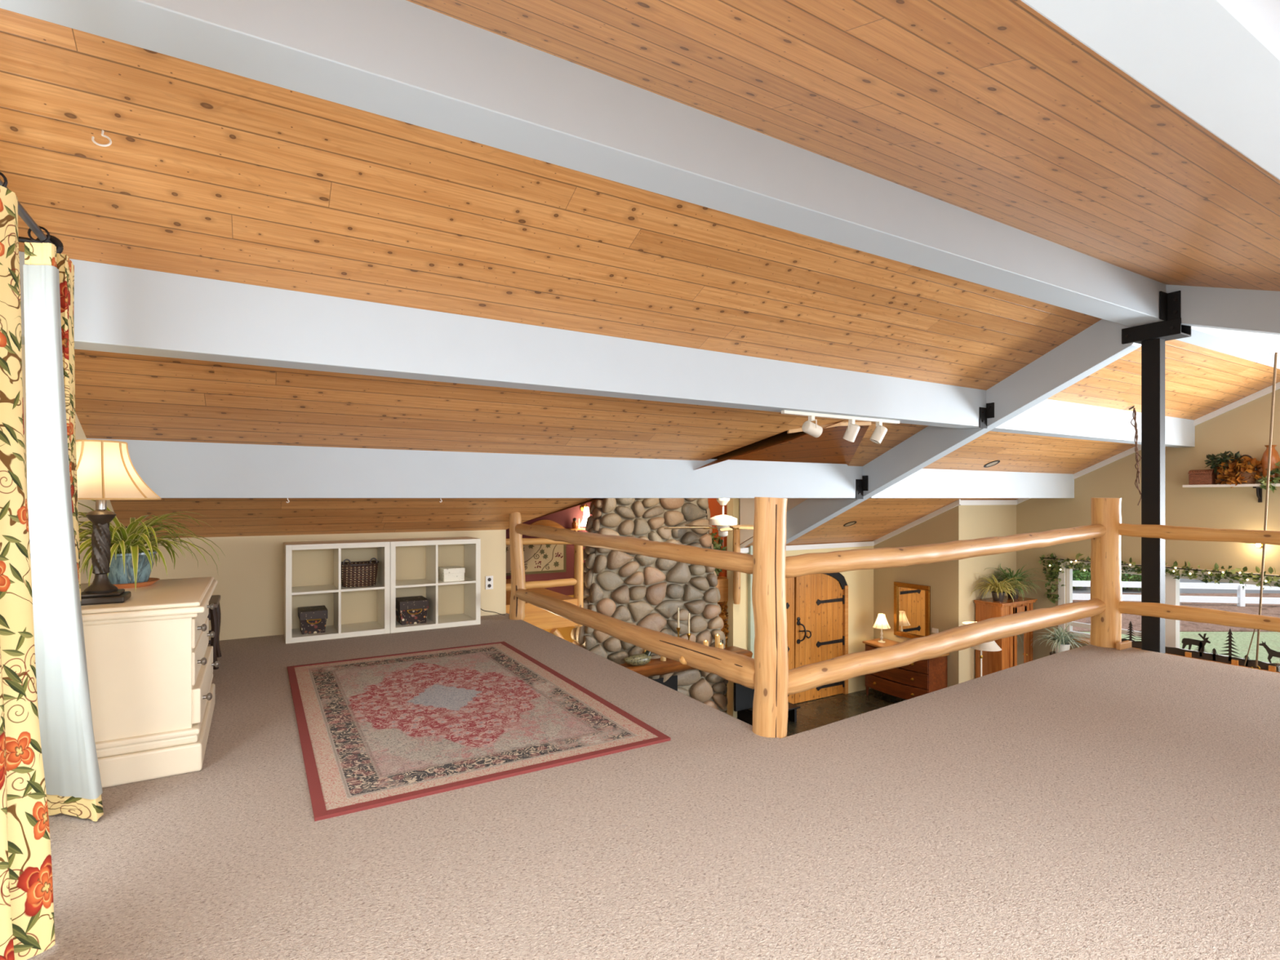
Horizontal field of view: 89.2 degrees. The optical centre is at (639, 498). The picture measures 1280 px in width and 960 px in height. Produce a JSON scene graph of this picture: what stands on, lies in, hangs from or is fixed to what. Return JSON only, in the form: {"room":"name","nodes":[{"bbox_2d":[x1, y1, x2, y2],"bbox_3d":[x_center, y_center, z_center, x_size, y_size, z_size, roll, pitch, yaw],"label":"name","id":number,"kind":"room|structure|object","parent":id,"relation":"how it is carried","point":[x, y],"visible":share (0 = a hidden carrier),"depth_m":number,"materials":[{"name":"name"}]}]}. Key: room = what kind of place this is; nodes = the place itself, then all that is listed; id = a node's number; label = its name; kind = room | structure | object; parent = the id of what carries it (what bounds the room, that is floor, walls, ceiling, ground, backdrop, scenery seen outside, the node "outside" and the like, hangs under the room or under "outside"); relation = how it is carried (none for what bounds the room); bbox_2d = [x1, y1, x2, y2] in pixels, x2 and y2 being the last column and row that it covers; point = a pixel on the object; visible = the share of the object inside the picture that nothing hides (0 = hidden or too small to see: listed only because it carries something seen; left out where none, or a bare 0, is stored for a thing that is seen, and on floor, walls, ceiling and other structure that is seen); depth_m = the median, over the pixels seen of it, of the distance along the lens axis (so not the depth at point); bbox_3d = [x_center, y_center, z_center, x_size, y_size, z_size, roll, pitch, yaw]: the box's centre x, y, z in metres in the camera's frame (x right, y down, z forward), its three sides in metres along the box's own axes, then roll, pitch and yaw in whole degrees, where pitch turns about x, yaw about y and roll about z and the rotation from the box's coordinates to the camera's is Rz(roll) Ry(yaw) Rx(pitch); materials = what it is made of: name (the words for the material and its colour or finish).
{"room":"loft","nodes":[
{"label":"loft","id":0,"kind":"room"},
{"bbox_2d":[22,344,115,583],"bbox_3d":[-2.420,0.767,2.287,0.140,4.687,11.600,0,0,-31],"label":"wall","id":1,"kind":"structure","parent":0,"point":[79,433],"depth_m":3.65,"materials":[{"name":"beige paint"}]},
{"bbox_2d":[0,172,63,253],"bbox_3d":[-1.696,-0.920,1.434,0.240,0.080,2.195,0,0,-31],"label":"curtain rod","id":2,"kind":"object","parent":1,"relation":"attached to","point":[24,215],"visible":0.56,"depth_m":2.24,"materials":[{"name":"grey metal"}]},
{"bbox_2d":[0,185,55,959],"bbox_3d":[-1.473,0.128,1.394,0.249,1.996,1.299,0,0,-31],"label":"curtain","id":3,"kind":"object","parent":2,"relation":"hanging from","point":[27,924],"visible":1,"depth_m":1.69,"materials":[{"name":"fabric"}]},
{"bbox_2d":[22,242,103,821],"bbox_3d":[-2.037,0.136,2.325,0.210,1.982,0.329,0,0,-31],"label":"curtain","id":4,"kind":"object","parent":2,"relation":"hanging from","point":[73,787],"visible":0.96,"depth_m":2.21,"materials":[{"name":"fabric"}]},
{"bbox_2d":[144,529,506,640],"bbox_3d":[-2.612,0.710,5.647,2.950,0.880,0.120,0,0,-31],"label":"wall","id":5,"kind":"structure","parent":0,"point":[250,576],"depth_m":5.43,"materials":[{"name":"beige paint"}]},
{"bbox_2d":[485,575,493,589],"bbox_3d":[-1.453,0.815,6.256,0.075,0.130,0.012,0,0,-31],"label":"wall outlet","id":6,"kind":"object","parent":5,"relation":"attached to","point":[489,580],"visible":1,"depth_m":6.25,"materials":[{"name":"white plastic"}]},
{"bbox_2d":[506,501,727,647],"bbox_3d":[-1.061,1.170,9.607,9.650,3.880,0.120,0,0,-31],"label":"wall","id":7,"kind":"structure","parent":0,"point":[564,517],"depth_m":9.52,"materials":[{"name":"red paint"}]},
{"bbox_2d":[506,544,565,575],"bbox_3d":[-1.540,0.830,9.238,1.050,0.500,0.026,0,0,-31],"label":"wall panel","id":8,"kind":"object","parent":7,"relation":"attached to","point":[538,558],"visible":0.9,"depth_m":9.31,"materials":[{"name":"beige fabric"}]},
{"bbox_2d":[529,520,564,528],"bbox_3d":[-1.374,0.410,9.321,0.720,0.200,0.050,0,0,-31],"label":"board","id":9,"kind":"object","parent":7,"relation":"attached to","point":[544,522],"visible":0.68,"depth_m":9.32,"materials":[{"name":"brown wood"}]},
{"bbox_2d":[567,528,585,531],"bbox_3d":[-0.935,0.492,9.541,0.240,0.095,0.119,0,0,-31],"label":"wall ledge","id":10,"kind":"object","parent":7,"relation":"attached to","point":[572,529],"visible":0.56,"depth_m":9.49,"materials":[{"name":"brown wood"}]},
{"bbox_2d":[572,517,577,528],"bbox_3d":[-0.959,0.367,9.522,0.080,0.155,0.080,0,0,-31],"label":"jar","id":11,"kind":"object","parent":10,"relation":"on","point":[574,523],"visible":1,"depth_m":9.49,"materials":[{"name":"brown glass"}]},
{"bbox_2d":[578,503,589,526],"bbox_3d":[-0.790,0.248,9.551,0.240,0.324,0.249,0,0,-31],"label":"figurine","id":12,"kind":"object","parent":7,"relation":"attached to","point":[586,510],"visible":0.88,"depth_m":9.51,"materials":[{"name":"white ceramic"}]},
{"bbox_2d":[0,0,1279,547],"bbox_3d":[2.809,-0.415,4.416,11.030,2.368,9.945,0,0,-31],"label":"ceiling","id":13,"kind":"structure","parent":0,"point":[992,109],"depth_m":2.90,"materials":[{"name":"brown wood"}]},
{"bbox_2d":[91,129,111,146],"bbox_3d":[-1.839,-1.230,2.218,0.054,0.068,0.034,0,0,-31],"label":"ceiling hook","id":14,"kind":"object","parent":13,"relation":"attached to","point":[102,131],"visible":1,"depth_m":2.22,"materials":[{"name":"white metal"}]},
{"bbox_2d":[86,438,862,497],"bbox_3d":[-0.444,-0.183,5.517,6.590,0.366,0.190,0,0,-31],"label":"roof beam","id":15,"kind":"structure","parent":13,"relation":"attached to","point":[171,469],"depth_m":4.83,"materials":[{"name":"white paint"}]},
{"bbox_2d":[18,251,986,429],"bbox_3d":[0.268,-0.823,4.311,6.590,0.354,0.190,0,0,-31],"label":"roof beam","id":16,"kind":"structure","parent":13,"relation":"attached to","point":[122,309],"depth_m":3.43,"materials":[{"name":"white paint"}]},
{"bbox_2d":[781,409,899,444],"bbox_3d":[1.603,-0.544,5.099,1.290,0.204,0.135,0,0,-31],"label":"track light","id":17,"kind":"object","parent":16,"relation":"attached to","point":[808,427],"visible":1,"depth_m":5.10,"materials":[{"name":"white metal"}]},
{"bbox_2d":[0,0,1165,327],"bbox_3d":[0.951,-1.472,3.156,6.590,0.351,0.220,0,0,-31],"label":"ridge beam","id":18,"kind":"structure","parent":13,"relation":"attached to","point":[403,60],"depth_m":2.37,"materials":[{"name":"white paint"}]},
{"bbox_2d":[786,319,1141,544],"bbox_3d":[2.742,-0.405,6.740,0.140,2.321,4.347,0,0,-31],"label":"rafter","id":19,"kind":"object","parent":13,"relation":"attached to","point":[1099,345],"visible":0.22,"depth_m":5.82,"materials":[{"name":"white paint"}]},
{"bbox_2d":[855,475,867,498],"bbox_3d":[2.414,-0.117,7.051,0.112,0.255,0.074,0,0,-31],"label":"hanger","id":20,"kind":"object","parent":19,"relation":"attached to","point":[861,485],"visible":1,"depth_m":7.07,"materials":[{"name":"black paint"}]},
{"bbox_2d":[979,402,994,428],"bbox_3d":[3.126,-0.748,5.846,0.112,0.225,0.074,0,0,-31],"label":"hanger","id":21,"kind":"object","parent":19,"relation":"attached to","point":[988,412],"visible":1,"depth_m":5.86,"materials":[{"name":"black paint"}]},
{"bbox_2d":[870,468,1074,497],"bbox_3d":[4.381,-0.183,8.369,4.340,0.366,0.190,0,0,-31],"label":"roof beam","id":22,"kind":"structure","parent":13,"relation":"attached to","point":[924,482],"depth_m":8.21,"materials":[{"name":"white paint"}]},
{"bbox_2d":[983,460,999,467],"bbox_3d":[4.365,-0.424,8.046,0.190,0.084,0.176,0,0,-31],"label":"recessed light","id":23,"kind":"object","parent":13,"relation":"in","point":[995,462],"visible":1,"depth_m":8.04,"materials":[{"name":"metal"}]},
{"bbox_2d":[990,399,1195,448],"bbox_3d":[5.093,-0.823,7.164,4.340,0.354,0.190,0,0,-31],"label":"roof beam","id":24,"kind":"structure","parent":13,"relation":"attached to","point":[1049,417],"depth_m":6.85,"materials":[{"name":"white paint"}]},
{"bbox_2d":[1128,405,1141,505],"bbox_3d":[5.468,-0.471,7.171,0.124,1.106,0.068,0,0,21],"label":"vine","id":25,"kind":"object","parent":13,"relation":"hanging from","point":[1134,414],"visible":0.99,"depth_m":7.16,"materials":[{"name":"plant"}]},
{"bbox_2d":[1020,0,1279,180],"bbox_3d":[1.881,-0.819,1.584,6.590,0.349,0.135,0,0,-31],"label":"roof beam","id":26,"kind":"structure","parent":13,"relation":"attached to","point":[1217,62],"depth_m":0.94,"materials":[{"name":"white paint"}]},
{"bbox_2d":[1165,284,1279,334],"bbox_3d":[5.078,-0.615,2.788,0.140,2.005,4.833,0,0,-31],"label":"rafter","id":27,"kind":"object","parent":13,"relation":"attached to","point":[1258,311],"visible":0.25,"depth_m":4.43,"materials":[{"name":"white paint"}]},
{"bbox_2d":[1176,325,1279,368],"bbox_3d":[5.776,-1.472,6.008,4.340,0.351,0.220,0,0,-31],"label":"ridge beam","id":28,"kind":"structure","parent":13,"relation":"attached to","point":[1260,348],"depth_m":5.58,"materials":[{"name":"white paint"}]},
{"bbox_2d":[1244,352,1277,669],"bbox_3d":[6.375,0.345,6.687,0.143,3.302,2.252,0,0,41],"label":"rope","id":29,"kind":"object","parent":28,"relation":"hanging from","point":[1275,353],"visible":0.78,"depth_m":6.50,"materials":[{"name":"brown fabric"}]},
{"bbox_2d":[26,578,1279,959],"bbox_3d":[0.523,1.280,3.881,6.550,0.300,11.350,0,0,-31],"label":"floor","id":30,"kind":"structure","parent":0,"point":[1090,802],"depth_m":2.16,"materials":[{"name":"beige carpet"}]},
{"bbox_2d":[80,577,219,787],"bbox_3d":[-2.311,0.780,2.984,0.608,0.700,1.040,0,0,-31],"label":"dresser","id":31,"kind":"object","parent":30,"relation":"on","point":[149,660],"visible":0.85,"depth_m":2.63,"materials":[{"name":"beige paint"}]},
{"bbox_2d":[75,439,160,605],"bbox_3d":[-2.236,0.097,2.692,0.402,0.666,0.402,0,0,31],"label":"table lamp","id":32,"kind":"object","parent":31,"relation":"on","point":[105,470],"visible":0.8,"depth_m":2.65,"materials":[{"name":"beige fabric"}]},
{"bbox_2d":[95,499,106,509],"bbox_3d":[-2.236,0.009,2.692,0.036,0.077,0.035,0,0,-31],"label":"socket","id":33,"kind":"object","parent":32,"relation":"attached to","point":[100,504],"depth_m":2.68,"materials":[{"name":"grey metal"}]},
{"bbox_2d":[77,499,225,588],"bbox_3d":[-2.505,0.214,3.175,0.759,0.433,0.762,0,0,20],"label":"spider plant","id":34,"kind":"object","parent":31,"relation":"on","point":[131,565],"visible":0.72,"depth_m":3.11,"materials":[{"name":"green plant"}]},
{"bbox_2d":[124,526,221,669],"bbox_3d":[-3.103,0.654,4.323,0.514,0.957,0.440,0,0,-31],"label":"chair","id":35,"kind":"object","parent":30,"relation":"on","point":[214,615],"visible":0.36,"depth_m":4.28,"materials":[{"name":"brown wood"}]},
{"bbox_2d":[284,539,390,644],"bbox_3d":[-2.517,0.747,5.392,0.765,0.766,0.385,0,0,-31],"label":"shelf unit","id":36,"kind":"object","parent":30,"relation":"on","point":[382,626],"visible":0.99,"depth_m":5.30,"materials":[{"name":"white laminate"}]},
{"bbox_2d":[297,605,328,634],"bbox_3d":[-2.671,0.995,5.295,0.202,0.185,0.277,0,0,-31],"label":"storage box","id":37,"kind":"object","parent":36,"relation":"in","point":[313,620],"visible":1,"depth_m":5.20,"materials":[{"name":"paper"}]},
{"bbox_2d":[341,557,379,587],"bbox_3d":[-2.364,0.617,5.457,0.312,0.238,0.236,0,0,-31],"label":"basket","id":38,"kind":"object","parent":36,"relation":"on","point":[353,574],"visible":0.96,"depth_m":5.37,"materials":[{"name":"wicker"}]},
{"bbox_2d":[382,536,480,633],"bbox_3d":[-1.855,0.747,5.783,0.765,0.766,0.385,0,0,-31],"label":"shelf unit","id":39,"kind":"object","parent":30,"relation":"on","point":[472,615],"visible":0.88,"depth_m":5.73,"materials":[{"name":"white laminate"}]},
{"bbox_2d":[395,595,428,625],"bbox_3d":[-2.004,0.985,5.689,0.242,0.205,0.277,0,0,-31],"label":"storage box","id":40,"kind":"object","parent":39,"relation":"in","point":[409,610],"visible":0.89,"depth_m":5.60,"materials":[{"name":"paper"}]},
{"bbox_2d":[438,565,465,582],"bbox_3d":[-1.697,0.680,5.839,0.188,0.116,0.208,0,0,-31],"label":"storage box","id":41,"kind":"object","parent":39,"relation":"on","point":[452,573],"visible":0.91,"depth_m":5.76,"materials":[{"name":"white cardboard"}]},
{"bbox_2d":[287,641,671,821],"bbox_3d":[-1.099,1.123,3.663,1.487,0.013,2.365,0,0,-31],"label":"rug","id":42,"kind":"object","parent":30,"relation":"on","point":[375,731],"visible":1,"depth_m":3.22,"materials":[{"name":"fabric"}]},
{"bbox_2d":[506,537,583,626],"bbox_3d":[-1.104,0.941,7.129,1.057,1.023,0.111,0,0,-31],"label":"log railing","id":43,"kind":"object","parent":30,"relation":"on","point":[577,581],"visible":0.6,"depth_m":7.26,"materials":[{"name":"brown wood"}]},
{"bbox_2d":[550,628,564,639],"bbox_3d":[-0.850,1.679,7.303,0.338,0.448,0.104,0,0,-31],"label":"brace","id":44,"kind":"object","parent":30,"relation":"attached to","point":[554,631],"visible":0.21,"depth_m":7.22,"materials":[{"name":"brown wood"}]},
{"bbox_2d":[508,497,1279,738],"bbox_3d":[2.100,0.576,4.074,7.407,1.164,2.656,0,0,13],"label":"log railing","id":45,"kind":"object","parent":30,"relation":"on","point":[768,673],"visible":1,"depth_m":3.90,"materials":[{"name":"brown wood"}]},
{"bbox_2d":[526,419,869,521],"bbox_3d":[0.059,-0.232,7.702,3.940,1.116,5.200,0,0,-31],"label":"ceiling","id":46,"kind":"structure","parent":0,"point":[830,447],"depth_m":6.83,"materials":[{"name":"brown wood"}]},
{"bbox_2d":[663,497,753,537],"bbox_3d":[0.965,-0.099,7.837,1.415,1.357,1.360,0,0,-31],"label":"ceiling fan","id":47,"kind":"object","parent":46,"relation":"hanging from","point":[724,523],"visible":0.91,"depth_m":7.71,"materials":[{"name":"white metal"}]},
{"bbox_2d":[786,422,871,433],"bbox_3d":[1.738,-0.643,5.895,0.851,0.131,0.076,0,0,-16],"label":"trim","id":48,"kind":"structure","parent":46,"relation":"attached to","point":[843,424],"depth_m":5.87,"materials":[{"name":"brown wood"}]},
{"bbox_2d":[707,497,727,577],"bbox_3d":[1.035,0.530,9.961,0.120,2.000,1.404,0,0,-31],"label":"wall","id":49,"kind":"structure","parent":0,"point":[715,508],"depth_m":9.64,"materials":[{"name":"orange paint"}]},
{"bbox_2d":[715,575,728,602],"bbox_3d":[0.560,1.310,9.665,1.000,0.320,1.430,0,0,-31],"label":"floor","id":50,"kind":"structure","parent":0,"point":[722,581],"depth_m":9.20,"materials":[{"name":"brown wood"}]},
{"bbox_2d":[710,532,726,577],"bbox_3d":[1.040,0.828,9.281,0.446,0.690,0.376,0,0,-31],"label":"ivy","id":51,"kind":"object","parent":50,"relation":"on","point":[716,546],"visible":0.19,"depth_m":9.25,"materials":[{"name":"green plant"}]},
{"bbox_2d":[739,497,808,548],"bbox_3d":[1.972,0.117,8.130,0.050,1.173,2.190,0,0,-31],"label":"wall","id":52,"kind":"structure","parent":0,"point":[746,505],"depth_m":8.91,"materials":[{"name":"paint"}]},
{"bbox_2d":[733,528,740,604],"bbox_3d":[1.356,0.926,9.084,0.104,1.108,0.104,0,0,-31],"label":"log post","id":53,"kind":"object","parent":52,"relation":"attached to","point":[736,542],"visible":0.69,"depth_m":9.04,"materials":[{"name":"brown wood"}]},
{"bbox_2d":[727,497,873,718],"bbox_3d":[2.537,1.520,9.951,2.925,3.180,0.140,0,0,-31],"label":"wall","id":54,"kind":"structure","parent":0,"point":[860,583],"depth_m":10.33,"materials":[{"name":"paint"}]},
{"bbox_2d":[717,600,728,647],"bbox_3d":[1.162,1.837,9.245,0.272,0.809,0.226,0,0,-31],"label":"swag","id":55,"kind":"object","parent":54,"relation":"attached to","point":[723,615],"visible":0.38,"depth_m":9.21,"materials":[{"name":"brown plant"}]},
{"bbox_2d":[747,546,755,658],"bbox_3d":[1.617,1.720,9.291,0.140,2.780,0.060,0,0,-31],"label":"trim","id":56,"kind":"structure","parent":54,"relation":"attached to","point":[751,634],"depth_m":9.24,"materials":[{"name":"green paint"}]},
{"bbox_2d":[740,541,874,553],"bbox_3d":[2.604,0.743,9.892,2.810,0.075,0.030,0,0,-31],"label":"trim","id":57,"kind":"structure","parent":54,"relation":"attached to","point":[801,547],"depth_m":10.02,"materials":[{"name":"white paint"}]},
{"bbox_2d":[785,572,848,703],"bbox_3d":[2.483,2.060,9.860,1.930,2.100,0.182,0,0,-31],"label":"door","id":58,"kind":"structure","parent":54,"relation":"in","point":[817,604],"depth_m":10.02,"materials":[{"name":"brown wood"}]},
{"bbox_2d":[724,684,906,736],"bbox_3d":[2.362,3.160,5.172,11.230,0.100,11.900,0,0,-31],"label":"floor","id":59,"kind":"structure","parent":0,"point":[817,713],"depth_m":9.64,"materials":[{"name":"wood"}]},
{"bbox_2d":[570,497,752,714],"bbox_3d":[0.321,1.180,8.322,2.378,3.860,0.698,0,0,-31],"label":"fireplace","id":60,"kind":"object","parent":59,"relation":"on","point":[646,592],"visible":0.44,"depth_m":8.29,"materials":[{"name":"stone"}]},
{"bbox_2d":[623,650,651,666],"bbox_3d":[0.013,1.929,7.977,0.461,0.243,0.170,0,0,-31],"label":"duck decoy","id":61,"kind":"object","parent":60,"relation":"on","point":[637,660],"visible":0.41,"depth_m":7.89,"materials":[{"name":"paint"}]},
{"bbox_2d":[675,607,680,637],"bbox_3d":[0.496,1.721,8.366,0.090,0.657,0.090,0,0,-31],"label":"candlestick","id":62,"kind":"object","parent":60,"relation":"on","point":[677,628],"visible":0.56,"depth_m":8.36,"materials":[{"name":"white wax"}]},
{"bbox_2d":[686,613,691,639],"bbox_3d":[0.631,1.759,8.365,0.090,0.582,0.090,0,0,-31],"label":"candlestick","id":63,"kind":"object","parent":60,"relation":"on","point":[688,634],"visible":0.61,"depth_m":8.35,"materials":[{"name":"white wax"}]},
{"bbox_2d":[715,634,719,648],"bbox_3d":[1.044,1.941,8.737,0.068,0.217,0.068,0,0,-31],"label":"pillar candle","id":64,"kind":"object","parent":60,"relation":"on","point":[717,637],"visible":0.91,"depth_m":8.71,"materials":[{"name":"beige wax"}]},
{"bbox_2d":[737,702,799,725],"bbox_3d":[1.774,3.002,9.006,0.780,0.215,0.460,0,0,-31],"label":"media stand","id":65,"kind":"object","parent":59,"relation":"on","point":[746,716],"visible":0.3,"depth_m":8.94,"materials":[{"name":"black paint"}]},
{"bbox_2d":[733,682,754,711],"bbox_3d":[1.655,2.612,8.912,0.920,0.565,0.220,0,0,-31],"label":"television","id":66,"kind":"object","parent":65,"relation":"on","point":[743,695],"visible":0.21,"depth_m":8.71,"materials":[{"name":"black paint"}]},
{"bbox_2d":[862,638,949,699],"bbox_3d":[3.984,2.685,9.842,0.525,0.850,1.200,0,0,-31],"label":"dresser","id":67,"kind":"object","parent":59,"relation":"on","point":[923,677],"visible":0.64,"depth_m":9.50,"materials":[{"name":"brown wood"}]},
{"bbox_2d":[872,613,890,642],"bbox_3d":[3.794,2.040,10.188,0.271,0.440,0.271,0,0,-31],"label":"table lamp","id":68,"kind":"object","parent":67,"relation":"on","point":[881,622],"visible":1,"depth_m":10.13,"materials":[{"name":"white fabric"}]},
{"bbox_2d":[962,621,1001,676],"bbox_3d":[4.631,2.400,8.801,0.580,1.420,0.390,0,0,-31],"label":"floor lamp","id":69,"kind":"object","parent":59,"relation":"on","point":[993,646],"visible":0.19,"depth_m":8.74,"materials":[{"name":"white fabric"}]},
{"bbox_2d":[973,595,1037,678],"bbox_3d":[5.378,2.300,9.532,0.890,1.620,0.442,0,0,-31],"label":"armoire","id":70,"kind":"object","parent":59,"relation":"on","point":[1016,650],"visible":0.52,"depth_m":9.36,"materials":[{"name":"brown wood"}]},
{"bbox_2d":[969,572,1031,601],"bbox_3d":[5.243,1.290,9.315,0.824,0.400,0.693,0,0,-31],"label":"spider plant","id":71,"kind":"object","parent":70,"relation":"on","point":[996,587],"visible":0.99,"depth_m":9.34,"materials":[{"name":"green plant"}]},
{"bbox_2d":[982,563,1053,599],"bbox_3d":[5.599,1.241,9.507,1.063,0.499,0.727,0,0,-31],"label":"spider plant","id":72,"kind":"object","parent":70,"relation":"on","point":[1009,575],"visible":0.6,"depth_m":9.57,"materials":[{"name":"green plant"}]},
{"bbox_2d":[1121,290,1191,653],"bbox_3d":[3.814,0.810,4.828,0.280,4.600,0.370,0,0,-31],"label":"steel column","id":73,"kind":"structure","parent":59,"relation":"on","point":[1152,337],"depth_m":4.82,"materials":[{"name":"metal"}]},
{"bbox_3d":[6.006,2.660,9.196,0.340,0.900,0.340,0,0,-31],"label":"plant stand","id":74,"kind":"object","parent":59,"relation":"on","visible":0},
{"bbox_2d":[1031,622,1089,653],"bbox_3d":[5.948,1.993,9.174,0.809,0.433,0.784,0,0,-31],"label":"spider plant","id":75,"kind":"object","parent":74,"relation":"on","point":[1060,640],"visible":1,"depth_m":9.09,"materials":[{"name":"plant"}]},
{"bbox_2d":[873,509,951,687],"bbox_3d":[4.242,1.581,10.078,0.140,3.058,1.375,0,0,-31],"label":"wall","id":76,"kind":"structure","parent":0,"point":[935,530],"depth_m":9.85,"materials":[{"name":"beige paint"}]},
{"bbox_2d":[893,581,930,638],"bbox_3d":[4.184,1.740,9.992,0.043,0.840,0.625,0,0,-31],"label":"mirror","id":77,"kind":"object","parent":76,"relation":"attached to","point":[912,602],"visible":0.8,"depth_m":9.99,"materials":[{"name":"brown mirror"}]},
{"bbox_2d":[873,499,960,545],"bbox_3d":[4.207,0.398,9.971,0.030,0.764,1.525,0,0,-31],"label":"trim","id":78,"kind":"structure","parent":76,"relation":"attached to","point":[957,502],"depth_m":9.88,"materials":[{"name":"white paint"}]},
{"bbox_2d":[951,499,1016,685],"bbox_3d":[5.255,1.560,9.809,1.610,3.100,0.120,0,0,-31],"label":"wall","id":79,"kind":"structure","parent":0,"point":[967,522],"depth_m":9.50,"materials":[{"name":"beige paint"}]},
{"bbox_2d":[959,499,1017,505],"bbox_3d":[5.220,0.066,9.701,1.440,0.075,0.030,0,0,-31],"label":"trim","id":80,"kind":"structure","parent":79,"relation":"attached to","point":[993,502],"depth_m":9.68,"materials":[{"name":"white paint"}]},
{"bbox_2d":[1016,388,1279,660],"bbox_3d":[8.032,0.755,6.554,0.140,4.710,8.310,0,0,-31],"label":"wall","id":81,"kind":"structure","parent":0,"point":[1245,428],"depth_m":8.26,"materials":[{"name":"beige paint"}]},
{"bbox_2d":[1017,382,1279,504],"bbox_3d":[6.702,-0.697,8.639,0.030,1.598,3.367,0,0,-31],"label":"trim","id":82,"kind":"structure","parent":81,"relation":"attached to","point":[1268,389],"depth_m":8.07,"materials":[{"name":"white paint"}]},
{"bbox_2d":[1037,553,1279,604],"bbox_3d":[7.106,1.168,7.840,0.226,0.774,4.405,0,0,-31],"label":"garland","id":83,"kind":"object","parent":81,"relation":"attached to","point":[1052,574],"visible":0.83,"depth_m":8.29,"materials":[{"name":"plant"}]},
{"bbox_2d":[1053,635,1279,673],"bbox_3d":[7.083,2.010,7.788,0.240,0.040,3.900,0,0,-31],"label":"window sill","id":84,"kind":"structure","parent":81,"relation":"attached to","point":[1081,638],"depth_m":8.58,"materials":[{"name":"brown wood"}]},
{"bbox_2d":[1121,621,1279,672],"bbox_3d":[7.009,1.775,7.889,0.036,0.430,2.450,0,0,-31],"label":"decoration","id":85,"kind":"object","parent":84,"relation":"on","point":[1273,667],"visible":0.86,"depth_m":7.91,"materials":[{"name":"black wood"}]},
{"bbox_2d":[1057,558,1279,662],"bbox_3d":[6.972,1.485,8.274,0.135,1.190,3.030,0,0,-31],"label":"window","id":86,"kind":"structure","parent":81,"relation":"in","point":[1171,585],"depth_m":8.40,"materials":[{"name":"white paint"}]},
{"bbox_2d":[1182,483,1279,502],"bbox_3d":[7.338,-0.058,7.375,0.220,0.215,1.830,0,0,-31],"label":"wall shelf","id":87,"kind":"object","parent":81,"relation":"attached to","point":[1259,491],"visible":0.98,"depth_m":7.64,"materials":[{"name":"white paint"}]},
{"bbox_2d":[1187,469,1217,484],"bbox_3d":[6.953,-0.259,8.016,0.170,0.187,0.235,0,0,-31],"label":"wicker trunk","id":88,"kind":"object","parent":87,"relation":"on","point":[1199,477],"visible":0.89,"depth_m":7.96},
{"bbox_2d":[1204,450,1243,484],"bbox_3d":[7.028,-0.368,7.805,0.258,0.405,0.405,0,0,-31],"label":"bunch","id":89,"kind":"object","parent":87,"relation":"on","point":[1224,457],"visible":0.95,"depth_m":7.81,"materials":[{"name":"green plant"}]},
{"bbox_2d":[1214,454,1262,488],"bbox_3d":[7.102,-0.320,7.682,0.335,0.412,0.481,0,0,-31],"label":"dried flowers","id":90,"kind":"object","parent":87,"relation":"on","point":[1236,473],"visible":0.99,"depth_m":7.64,"materials":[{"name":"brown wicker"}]},
{"bbox_2d":[1257,461,1279,493],"bbox_3d":[7.274,-0.242,7.364,0.242,0.381,0.359,0,0,-31],"label":"ivy","id":91,"kind":"object","parent":87,"relation":"on","point":[1276,480],"visible":0.8,"depth_m":7.39,"materials":[{"name":"plant"}]},
{"bbox_2d":[1261,444,1279,483],"bbox_3d":[7.274,-0.388,7.483,0.160,0.445,0.160,0,0,-31],"label":"vase","id":92,"kind":"object","parent":87,"relation":"on","point":[1275,458],"visible":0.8,"depth_m":7.44,"materials":[{"name":"orange ceramic"}]},
{"label":"outside","id":93,"kind":"structure","parent":0,"visible":0},
{"bbox_2d":[1072,593,1279,631],"bbox_3d":[22.000,3.120,18.200,36.000,0.020,6.000,0,0,0],"label":"mulch","id":94,"kind":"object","parent":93,"point":[1268,610],"depth_m":17.49,"materials":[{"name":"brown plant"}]},
{"bbox_2d":[1072,580,1279,606],"bbox_3d":[17.169,2.783,18.650,12.732,0.655,0.130,0,0,9],"label":"fence","id":95,"kind":"object","parent":94,"relation":"on","point":[1240,599],"visible":0.37,"depth_m":18.73,"materials":[{"name":"white paint"}]},
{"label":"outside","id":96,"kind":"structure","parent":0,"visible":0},
{"bbox_2d":[1072,574,1279,593],"bbox_3d":[22.000,3.120,26.600,36.000,0.020,10.800,0,0,0],"label":"road","id":97,"kind":"structure","parent":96,"point":[1083,589],"depth_m":21.82,"materials":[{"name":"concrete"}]},
{"bbox_2d":[1072,568,1090,588],"bbox_3d":[14.667,2.448,22.513,2.164,1.581,2.153,0,0,-31],"label":"shrub","id":98,"kind":"object","parent":97,"relation":"on","point":[1077,575],"visible":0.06,"depth_m":21.68,"materials":[{"name":"green plant"}]},
{"bbox_2d":[1121,573,1141,591],"bbox_3d":[16.674,2.446,22.196,2.168,1.512,2.191,0,0,-31],"label":"shrub","id":99,"kind":"object","parent":97,"relation":"on","point":[1131,577],"visible":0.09,"depth_m":21.56,"materials":[{"name":"green plant"}]},
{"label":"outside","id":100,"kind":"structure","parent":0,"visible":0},
{"bbox_2d":[1081,631,1279,663],"bbox_3d":[24.300,3.140,8.600,31.400,0.020,13.200,0,0,0],"label":"lawn","id":101,"kind":"structure","parent":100,"point":[1242,639],"depth_m":14.11,"materials":[{"name":"green plant"}]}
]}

